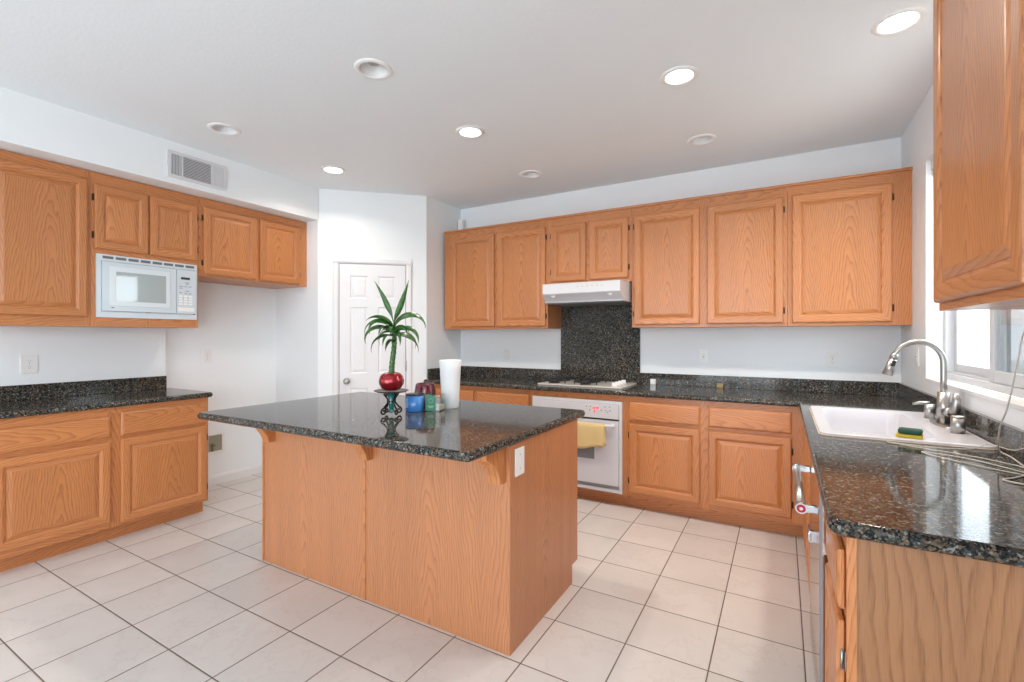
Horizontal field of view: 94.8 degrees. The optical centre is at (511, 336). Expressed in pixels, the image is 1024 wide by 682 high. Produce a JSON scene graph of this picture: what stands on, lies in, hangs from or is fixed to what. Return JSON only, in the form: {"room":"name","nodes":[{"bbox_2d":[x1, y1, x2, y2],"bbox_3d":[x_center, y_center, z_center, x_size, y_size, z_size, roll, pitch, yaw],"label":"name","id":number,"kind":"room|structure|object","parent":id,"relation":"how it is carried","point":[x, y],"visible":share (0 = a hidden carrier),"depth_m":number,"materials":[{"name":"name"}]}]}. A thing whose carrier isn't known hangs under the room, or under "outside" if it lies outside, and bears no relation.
{"room":"kitchen","nodes":[
{"label":"kitchen","id":0,"kind":"room"},
{"bbox_2d":[0,282,275,475],"bbox_3d":[-3.982,-0.033,2.082,0.220,2.735,6.250,0,0,30],"label":"wall","id":1,"kind":"structure","parent":0,"point":[236,323],"depth_m":4.16,"materials":[{"name":"white paint"}]},
{"bbox_2d":[20,355,37,373],"bbox_3d":[-3.235,0.185,3.155,0.007,0.125,0.085,0,0,30],"label":"wall outlet","id":2,"kind":"object","parent":1,"relation":"attached to","point":[28,363],"visible":1,"depth_m":3.15,"materials":[{"name":"white plastic"}]},
{"bbox_2d":[0,150,89,326],"bbox_3d":[-3.090,-0.581,2.984,0.430,1.028,0.522,0,0,30],"label":"upper cabinet","id":3,"kind":"object","parent":1,"relation":"attached to","point":[45,205],"visible":1,"depth_m":2.91,"materials":[{"name":"brown wood"}]},
{"bbox_2d":[0,376,166,401],"bbox_3d":[-3.116,0.371,3.348,0.020,0.100,1.157,0,0,30],"label":"backsplash","id":4,"kind":"structure","parent":1,"relation":"attached to","point":[61,389],"depth_m":3.36,"materials":[{"name":"stone"}]},
{"bbox_2d":[85,171,197,327],"bbox_3d":[-2.794,-0.581,3.500,0.430,1.028,0.664,0,0,30],"label":"upper cabinet","id":5,"kind":"object","parent":1,"relation":"attached to","point":[128,218],"visible":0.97,"depth_m":3.35,"materials":[{"name":"brown wood"}]},
{"bbox_2d":[96,253,196,319],"bbox_3d":[-2.776,-0.342,3.496,0.404,0.426,0.621,0,0,30],"label":"microwave","id":6,"kind":"object","parent":5,"relation":"in","point":[126,287],"visible":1,"depth_m":3.36,"materials":[{"name":"white plastic"}]},
{"bbox_2d":[203,350,210,362],"bbox_3d":[-2.717,0.177,4.198,0.007,0.116,0.072,0,0,30],"label":"wall outlet","id":7,"kind":"object","parent":1,"relation":"attached to","point":[206,353],"visible":1,"depth_m":4.19,"materials":[{"name":"white plastic"}]},
{"bbox_2d":[208,431,224,454],"bbox_3d":[-2.679,0.965,4.252,0.038,0.190,0.170,0,0,30],"label":"water valve box","id":8,"kind":"object","parent":1,"relation":"attached to","point":[216,441],"visible":0.83,"depth_m":4.27,"materials":[{"name":"white plastic"}]},
{"bbox_2d":[208,463,261,485],"bbox_3d":[-2.629,1.292,4.344,0.016,0.085,0.980,0,0,30],"label":"baseboard","id":9,"kind":"structure","parent":1,"relation":"attached to","point":[255,469],"depth_m":4.39,"materials":[{"name":"white paint"}]},
{"bbox_2d":[0,87,318,221],"bbox_3d":[-3.640,-1.250,1.944,0.650,0.300,6.150,0,0,30],"label":"wall","id":10,"kind":"structure","parent":0,"point":[30,126],"depth_m":3.15,"materials":[{"name":"white paint"}]},
{"bbox_2d":[167,149,225,190],"bbox_3d":[-2.351,-1.239,3.528,0.009,0.192,0.406,0,0,30],"label":"air vent","id":11,"kind":"object","parent":10,"relation":"in","point":[181,166],"visible":1,"depth_m":3.51,"materials":[{"name":"white metal"}]},
{"bbox_2d":[198,197,306,288],"bbox_3d":[-2.417,-0.787,4.227,0.500,0.615,0.969,0,0,30],"label":"upper cabinet","id":12,"kind":"object","parent":10,"relation":"attached to","point":[239,246],"visible":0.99,"depth_m":4.05,"materials":[{"name":"brown wood"}]},
{"bbox_2d":[276,189,460,401],"bbox_3d":[-1.544,-0.033,5.021,1.525,2.735,1.275,0,0,30],"label":"wall","id":13,"kind":"structure","parent":0,"point":[352,224],"depth_m":4.62,"materials":[{"name":"white paint"}]},
{"bbox_2d":[332,257,411,394],"bbox_3d":[-1.340,0.289,4.535,0.737,2.092,0.078,0,0,-14],"label":"door","id":14,"kind":"structure","parent":13,"relation":"in","point":[357,298],"depth_m":4.55,"materials":[{"name":"white paint"}]},
{"bbox_2d":[0,472,814,681],"bbox_3d":[-1.503,1.395,1.424,5.775,0.120,7.775,0,0,30],"label":"floor","id":15,"kind":"structure","parent":0,"point":[652,595],"depth_m":2.25,"materials":[{"name":"beige tile"}]},
{"bbox_2d":[0,397,207,571],"bbox_3d":[-2.845,0.897,3.210,0.630,0.876,1.157,0,0,30],"label":"base cabinet","id":16,"kind":"object","parent":15,"relation":"on","point":[69,481],"visible":0.96,"depth_m":2.97,"materials":[{"name":"brown wood"}]},
{"bbox_2d":[0,388,212,418],"bbox_3d":[-2.835,0.440,3.211,0.644,0.037,1.200,0,0,30],"label":"countertop","id":17,"kind":"structure","parent":16,"relation":"on","point":[32,407],"depth_m":3.10,"materials":[{"name":"stone"}]},
{"bbox_2d":[256,419,576,655],"bbox_3d":[-0.594,0.897,2.656,1.703,0.876,0.916,0,0,30],"label":"kitchen island","id":18,"kind":"object","parent":15,"relation":"on","point":[476,551],"visible":0.7,"depth_m":2.25,"materials":[{"name":"brown wood"}]},
{"bbox_2d":[197,392,584,461],"bbox_3d":[-0.663,0.439,2.653,1.848,0.038,1.167,0,0,30],"label":"island countertop","id":19,"kind":"structure","parent":18,"relation":"on","point":[471,431],"depth_m":2.30,"materials":[{"name":"stone"}]},
{"bbox_2d":[374,388,408,414],"bbox_3d":[-0.643,0.350,2.512,0.182,0.128,0.182,0,0,30],"label":"plant stand","id":20,"kind":"object","parent":19,"relation":"on","point":[392,395],"visible":0.97,"depth_m":2.50,"materials":[{"name":"brown metal"}]},
{"bbox_2d":[364,281,425,390],"bbox_3d":[-0.626,-0.009,2.521,0.314,0.588,0.236,0,0,-21],"label":"potted plant","id":21,"kind":"object","parent":20,"relation":"on","point":[391,380],"visible":1,"depth_m":2.50,"materials":[{"name":"green plant"}]},
{"bbox_2d":[405,393,423,411],"bbox_3d":[-0.549,0.370,2.661,0.106,0.098,0.106,0,0,30],"label":"candle jar","id":22,"kind":"object","parent":19,"relation":"on","point":[414,402],"visible":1,"depth_m":2.62,"materials":[{"name":"blue glass"}]},
{"bbox_2d":[414,382,435,408],"bbox_3d":[-0.515,0.348,2.788,0.128,0.143,0.128,0,0,30],"label":"glass bowl","id":23,"kind":"object","parent":19,"relation":"on","point":[426,388],"visible":0.56,"depth_m":2.74,"materials":[{"name":"red glass"}]},
{"bbox_2d":[425,393,444,410],"bbox_3d":[-0.434,0.373,2.672,0.085,0.092,0.087,0,0,16],"label":"candle jar","id":24,"kind":"object","parent":19,"relation":"on","point":[430,400],"visible":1,"depth_m":2.63,"materials":[{"name":"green glass"}]},
{"bbox_2d":[439,359,460,408],"bbox_3d":[-0.365,0.279,2.786,0.131,0.281,0.131,0,0,30],"label":"vase","id":25,"kind":"object","parent":19,"relation":"on","point":[450,369],"visible":0.88,"depth_m":2.74,"materials":[{"name":"white"}]},
{"bbox_2d":[515,446,523,476],"bbox_3d":[0.034,0.538,2.030,0.006,0.118,0.078,0,0,30],"label":"wall outlet","id":26,"kind":"object","parent":18,"relation":"attached to","point":[519,452],"visible":1,"depth_m":2.02,"materials":[{"name":"white plastic"}]},
{"bbox_2d":[434,384,530,405],"bbox_3d":[-0.190,0.897,4.614,1.158,0.876,0.635,0,0,30],"label":"base cabinet","id":27,"kind":"object","parent":15,"relation":"on","point":[470,393],"visible":0.04,"depth_m":4.24,"materials":[{"name":"brown wood"}]},
{"bbox_2d":[424,375,1023,567],"bbox_3d":[0.357,0.440,2.979,3.794,0.037,2.924,0,0,30],"label":"countertop","id":28,"kind":"structure","parent":27,"relation":"on","point":[879,491],"depth_m":1.35,"materials":[{"name":"stone"}]},
{"bbox_2d":[538,376,636,388],"bbox_3d":[0.662,0.400,4.149,0.756,0.042,0.473,0,0,30],"label":"gas cooktop","id":29,"kind":"object","parent":28,"relation":"in","point":[559,381],"visible":1,"depth_m":4.08,"materials":[{"name":"white metal"}]},
{"bbox_2d":[650,379,655,384],"bbox_3d":[1.235,0.396,4.117,0.045,0.049,0.031,0,0,30],"label":"box","id":30,"kind":"object","parent":28,"relation":"on","point":[652,381],"visible":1,"depth_m":4.10,"materials":[{"name":"white plastic"}]},
{"bbox_2d":[717,383,723,387],"bbox_3d":[1.702,0.402,3.851,0.050,0.037,0.028,0,0,30],"label":"box","id":31,"kind":"object","parent":28,"relation":"on","point":[719,385],"visible":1,"depth_m":3.84,"materials":[{"name":"beige"}]},
{"bbox_2d":[809,406,997,449],"bbox_3d":[1.785,0.470,2.268,0.568,0.271,0.918,0,0,30],"label":"sink","id":32,"kind":"object","parent":28,"relation":"in","point":[872,424],"depth_m":2.31,"materials":[{"name":"white ceramic"}]},
{"bbox_2d":[896,427,923,438],"bbox_3d":[1.611,0.390,1.907,0.084,0.034,0.061,0,0,44],"label":"sponge","id":33,"kind":"object","parent":32,"relation":"on","point":[915,433],"visible":1,"depth_m":1.89,"materials":[{"name":"yellow"}]},
{"bbox_2d":[912,401,934,418],"bbox_3d":[2.070,0.366,2.369,0.088,0.082,0.042,0,0,30],"label":"soap dispenser","id":34,"kind":"object","parent":32,"relation":"on","point":[929,409],"visible":1,"depth_m":2.35,"materials":[{"name":"silver metal"}]},
{"bbox_2d":[882,339,960,427],"bbox_3d":[1.935,0.210,2.198,0.264,0.395,0.225,0,0,3],"label":"kitchen faucet","id":35,"kind":"object","parent":28,"relation":"on","point":[946,407],"visible":0.92,"depth_m":2.19,"materials":[{"name":"silver metal"}]},
{"bbox_2d":[886,441,1023,474],"bbox_3d":[1.542,0.377,1.633,0.334,0.087,0.408,0,0,30],"label":"cord","id":36,"kind":"object","parent":28,"relation":"on","point":[886,441],"visible":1,"depth_m":1.64,"materials":[{"name":"beige plastic"}]},
{"bbox_2d":[531,390,628,505],"bbox_3d":[0.678,0.897,4.128,0.828,0.876,0.615,0,0,30],"label":"base cabinet","id":37,"kind":"object","parent":15,"relation":"on","point":[616,498],"visible":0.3,"depth_m":3.78,"materials":[{"name":"brown wood"}]},
{"bbox_2d":[532,396,622,493],"bbox_3d":[0.634,0.867,4.052,0.779,0.717,0.600,0,0,30],"label":"oven","id":38,"kind":"object","parent":37,"relation":"in","point":[598,468],"visible":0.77,"depth_m":3.73,"materials":[{"name":"white metal"}]},
{"bbox_2d":[547,396,622,420],"bbox_3d":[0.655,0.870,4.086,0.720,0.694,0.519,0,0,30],"label":"control panel","id":39,"kind":"object","parent":38,"relation":"in","point":[548,397],"depth_m":3.79,"materials":[{"name":"white plastic"}]},
{"bbox_2d":[577,421,605,448],"bbox_3d":[0.583,0.788,3.744,0.325,0.211,0.039,0,0,30],"label":"kitchen towel","id":40,"kind":"object","parent":38,"relation":"hanging from","point":[589,435],"visible":0.69,"depth_m":3.71,"materials":[{"name":"yellow fabric"}]},
{"bbox_2d":[626,396,803,536],"bbox_3d":[1.544,0.897,3.619,1.178,0.876,0.635,0,0,30],"label":"base cabinet","id":41,"kind":"object","parent":15,"relation":"on","point":[724,462],"visible":0.94,"depth_m":3.32,"materials":[{"name":"brown wood"}]},
{"bbox_2d":[803,426,809,593],"bbox_3d":[1.832,0.897,2.355,0.615,0.876,1.272,0,0,30],"label":"base cabinet","id":42,"kind":"object","parent":15,"relation":"on","point":[806,453],"visible":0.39,"depth_m":2.46,"materials":[{"name":"brown wood"}]},
{"bbox_2d":[792,455,827,681],"bbox_3d":[1.312,0.899,1.559,0.654,0.871,0.606,0,0,30],"label":"dishwasher","id":43,"kind":"object","parent":15,"relation":"on","point":[816,530],"visible":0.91,"depth_m":1.53,"materials":[{"name":"white metal"}]},
{"bbox_2d":[825,522,1023,681],"bbox_3d":[1.116,0.897,1.106,0.615,0.876,0.360,0,0,30],"label":"base cabinet","id":44,"kind":"object","parent":15,"relation":"on","point":[893,613],"visible":0.81,"depth_m":1.03,"materials":[{"name":"brown wood"}]},
{"bbox_2d":[0,0,932,208],"bbox_3d":[-1.355,-1.525,1.391,5.465,0.250,7.665,0,0,30],"label":"ceiling","id":45,"kind":"structure","parent":0,"point":[572,92],"depth_m":2.54,"materials":[{"name":"white paint"}]},
{"bbox_2d":[207,122,240,135],"bbox_3d":[-1.940,-1.427,3.176,0.196,0.071,0.196,0,0,30],"label":"ceiling light","id":46,"kind":"object","parent":45,"relation":"attached to","point":[221,128],"visible":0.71,"depth_m":3.21,"materials":[{"name":"white plastic"}]},
{"bbox_2d":[321,165,345,173],"bbox_3d":[-1.499,-1.395,3.949,0.196,0.009,0.196,0,0,30],"label":"recessed light","id":47,"kind":"object","parent":45,"relation":"in","point":[330,169],"visible":1,"depth_m":3.93,"materials":[{"name":"white plastic"}]},
{"bbox_2d":[354,58,392,79],"bbox_3d":[-0.725,-1.427,2.464,0.196,0.071,0.196,0,0,30],"label":"ceiling light","id":48,"kind":"object","parent":45,"relation":"attached to","point":[371,68],"visible":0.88,"depth_m":2.50,"materials":[{"name":"white plastic"}]},
{"bbox_2d":[456,125,484,137],"bbox_3d":[-0.285,-1.395,3.219,0.196,0.009,0.196,0,0,30],"label":"recessed light","id":49,"kind":"object","parent":45,"relation":"in","point":[468,131],"visible":1,"depth_m":3.20,"materials":[{"name":"white plastic"}]},
{"bbox_2d":[520,170,541,177],"bbox_3d":[0.164,-1.427,4.056,0.196,0.071,0.196,0,0,30],"label":"ceiling light","id":50,"kind":"object","parent":45,"relation":"attached to","point":[528,173],"visible":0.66,"depth_m":4.10,"materials":[{"name":"white plastic"}]},
{"bbox_2d":[660,65,698,85],"bbox_3d":[0.898,-1.395,2.528,0.196,0.009,0.196,0,0,30],"label":"recessed light","id":51,"kind":"object","parent":45,"relation":"in","point":[679,75],"visible":1,"depth_m":2.52,"materials":[{"name":"white plastic"}]},
{"bbox_2d":[687,134,716,145],"bbox_3d":[1.350,-1.427,3.346,0.196,0.071,0.196,0,0,30],"label":"ceiling light","id":52,"kind":"object","parent":45,"relation":"attached to","point":[701,139],"visible":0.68,"depth_m":3.39,"materials":[{"name":"white plastic"}]},
{"bbox_2d":[870,6,926,35],"bbox_3d":[1.716,-1.395,2.094,0.196,0.009,0.196,0,0,30],"label":"recessed light","id":53,"kind":"object","parent":45,"relation":"in","point":[901,20],"visible":1,"depth_m":2.08,"materials":[{"name":"white plastic"}]},
{"bbox_2d":[543,280,631,306],"bbox_3d":[0.670,-0.370,4.142,0.752,0.174,0.553,0,0,30],"label":"range hood","id":54,"kind":"object","parent":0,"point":[608,292],"visible":0.99,"depth_m":3.92,"materials":[{"name":"white metal"}]},
{"bbox_2d":[444,167,912,233],"bbox_3d":[0.930,-1.077,3.952,3.770,0.018,0.018,0,0,30],"label":"trim","id":55,"kind":"structure","parent":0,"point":[906,168],"depth_m":3.62,"materials":[{"name":"brown wood"}]},
{"bbox_2d":[461,137,900,382],"bbox_3d":[0.517,-0.033,4.655,5.465,2.735,0.140,0,0,30],"label":"wall","id":56,"kind":"structure","parent":0,"point":[864,351],"depth_m":3.87,"materials":[{"name":"white paint"}]},
{"bbox_2d":[427,366,560,378],"bbox_3d":[-0.182,0.372,4.649,1.206,0.098,0.564,0,0,30],"label":"backsplash","id":57,"kind":"structure","parent":56,"relation":"attached to","point":[465,370],"depth_m":4.82,"materials":[{"name":"stone"}]},
{"bbox_2d":[445,220,560,329],"bbox_3d":[-0.110,-0.578,4.735,1.183,1.005,0.345,0,0,30],"label":"upper cabinet","id":58,"kind":"object","parent":56,"relation":"attached to","point":[495,277],"visible":1,"depth_m":4.54,"materials":[{"name":"brown wood"}]},
{"bbox_2d":[458,219,464,229],"bbox_3d":[-0.552,-1.175,5.129,0.062,0.189,0.052,0,0,30],"label":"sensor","id":59,"kind":"object","parent":58,"relation":"on","point":[461,223],"visible":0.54,"depth_m":5.11,"materials":[{"name":"white plastic"}]},
{"bbox_2d":[504,349,509,359],"bbox_3d":[-0.053,0.185,4.893,0.072,0.116,0.014,0,0,30],"label":"light switch","id":60,"kind":"object","parent":56,"relation":"attached to","point":[506,351],"visible":1,"depth_m":4.89,"materials":[{"name":"white plastic"}]},
{"bbox_2d":[548,208,631,283],"bbox_3d":[0.739,-0.770,4.248,0.771,0.620,0.345,0,0,30],"label":"upper cabinet","id":61,"kind":"object","parent":56,"relation":"attached to","point":[595,246],"visible":0.94,"depth_m":4.08,"materials":[{"name":"brown wood"}]},
{"bbox_2d":[561,305,639,383],"bbox_3d":[0.811,0.048,4.394,0.766,0.746,0.018,0,0,30],"label":"backsplash","id":62,"kind":"structure","parent":56,"relation":"attached to","point":[596,341],"depth_m":4.38,"materials":[{"name":"stone"}]},
{"bbox_2d":[699,350,707,363],"bbox_3d":[1.604,0.170,3.944,0.075,0.116,0.010,0,0,30],"label":"wall outlet","id":63,"kind":"object","parent":56,"relation":"attached to","point":[703,354],"visible":1,"depth_m":3.94,"materials":[{"name":"white plastic"}]},
{"bbox_2d":[701,353,705,360],"bbox_3d":[1.603,0.170,3.942,0.034,0.068,0.004,0,0,30],"label":"socket","id":64,"kind":"object","parent":63,"relation":"attached to","point":[703,355],"depth_m":3.94,"materials":[{"name":"white plastic"}]},
{"bbox_2d":[632,187,786,327],"bbox_3d":[1.560,-0.578,3.777,1.117,1.005,0.345,0,0,30],"label":"upper cabinet","id":65,"kind":"object","parent":56,"relation":"attached to","point":[720,261],"visible":1,"depth_m":3.60,"materials":[{"name":"brown wood"}]},
{"bbox_2d":[640,373,899,396],"bbox_3d":[1.935,0.372,3.748,1.822,0.098,0.020,0,0,30],"label":"backsplash","id":66,"kind":"structure","parent":56,"relation":"attached to","point":[737,382],"depth_m":3.65,"materials":[{"name":"stone"}]},
{"bbox_2d":[826,351,838,367],"bbox_3d":[2.382,0.170,3.499,0.082,0.125,0.007,0,0,30],"label":"wall outlet","id":67,"kind":"object","parent":56,"relation":"attached to","point":[832,357],"visible":1,"depth_m":3.50,"materials":[{"name":"white plastic"}]},
{"bbox_2d":[787,170,911,326],"bbox_3d":[2.345,-0.578,3.326,0.690,1.005,0.345,0,0,30],"label":"upper cabinet","id":68,"kind":"object","parent":56,"relation":"attached to","point":[849,241],"visible":1,"depth_m":3.17,"materials":[{"name":"brown wood"}]},
{"bbox_2d":[901,85,1023,429],"bbox_3d":[0.920,-0.033,0.006,0.140,2.735,7.525,0,0,30],"label":"wall","id":69,"kind":"structure","parent":0,"point":[917,139],"depth_m":2.78,"materials":[{"name":"white paint"}]},
{"bbox_2d":[915,347,918,365],"bbox_3d":[2.495,0.125,2.903,0.010,0.116,0.072,0,0,30],"label":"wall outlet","id":70,"kind":"object","parent":69,"relation":"attached to","point":[916,348],"visible":1,"depth_m":2.89,"materials":[{"name":"white plastic"}]},
{"bbox_2d":[898,383,1023,461],"bbox_3d":[1.988,0.372,2.031,0.020,0.098,2.902,0,0,30],"label":"backsplash","id":71,"kind":"structure","parent":69,"relation":"attached to","point":[985,427],"depth_m":1.89,"materials":[{"name":"stone"}]},
{"bbox_2d":[925,309,1023,411],"bbox_3d":[2.110,-0.378,2.087,0.140,1.275,1.420,0,0,30],"label":"window","id":72,"kind":"structure","parent":69,"relation":"in","point":[1006,327],"depth_m":2.07,"materials":[{"name":"grey plastic"}]},
{"bbox_2d":[933,0,1023,310],"bbox_3d":[1.077,-0.578,0.767,0.345,1.005,1.242,0,0,30],"label":"upper cabinet","id":73,"kind":"object","parent":69,"relation":"attached to","point":[978,45],"visible":1,"depth_m":1.07,"materials":[{"name":"brown wood"}]},
{"bbox_2d":[997,331,1023,484],"bbox_3d":[1.546,0.172,1.459,0.115,0.497,0.474,0,0,30],"label":"cord","id":74,"kind":"object","parent":73,"relation":"hanging from","point":[1022,336],"visible":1,"depth_m":1.45,"materials":[{"name":"beige plastic"}]},
{"label":"outside","id":75,"kind":"structure","parent":0,"visible":0},
{"bbox_2d":[959,360,1020,398],"bbox_3d":[21.406,1.520,6.166,29.000,0.130,48.000,0,0,30],"label":"ground","id":76,"kind":"structure","parent":75,"point":[981,363],"depth_m":25.37,"materials":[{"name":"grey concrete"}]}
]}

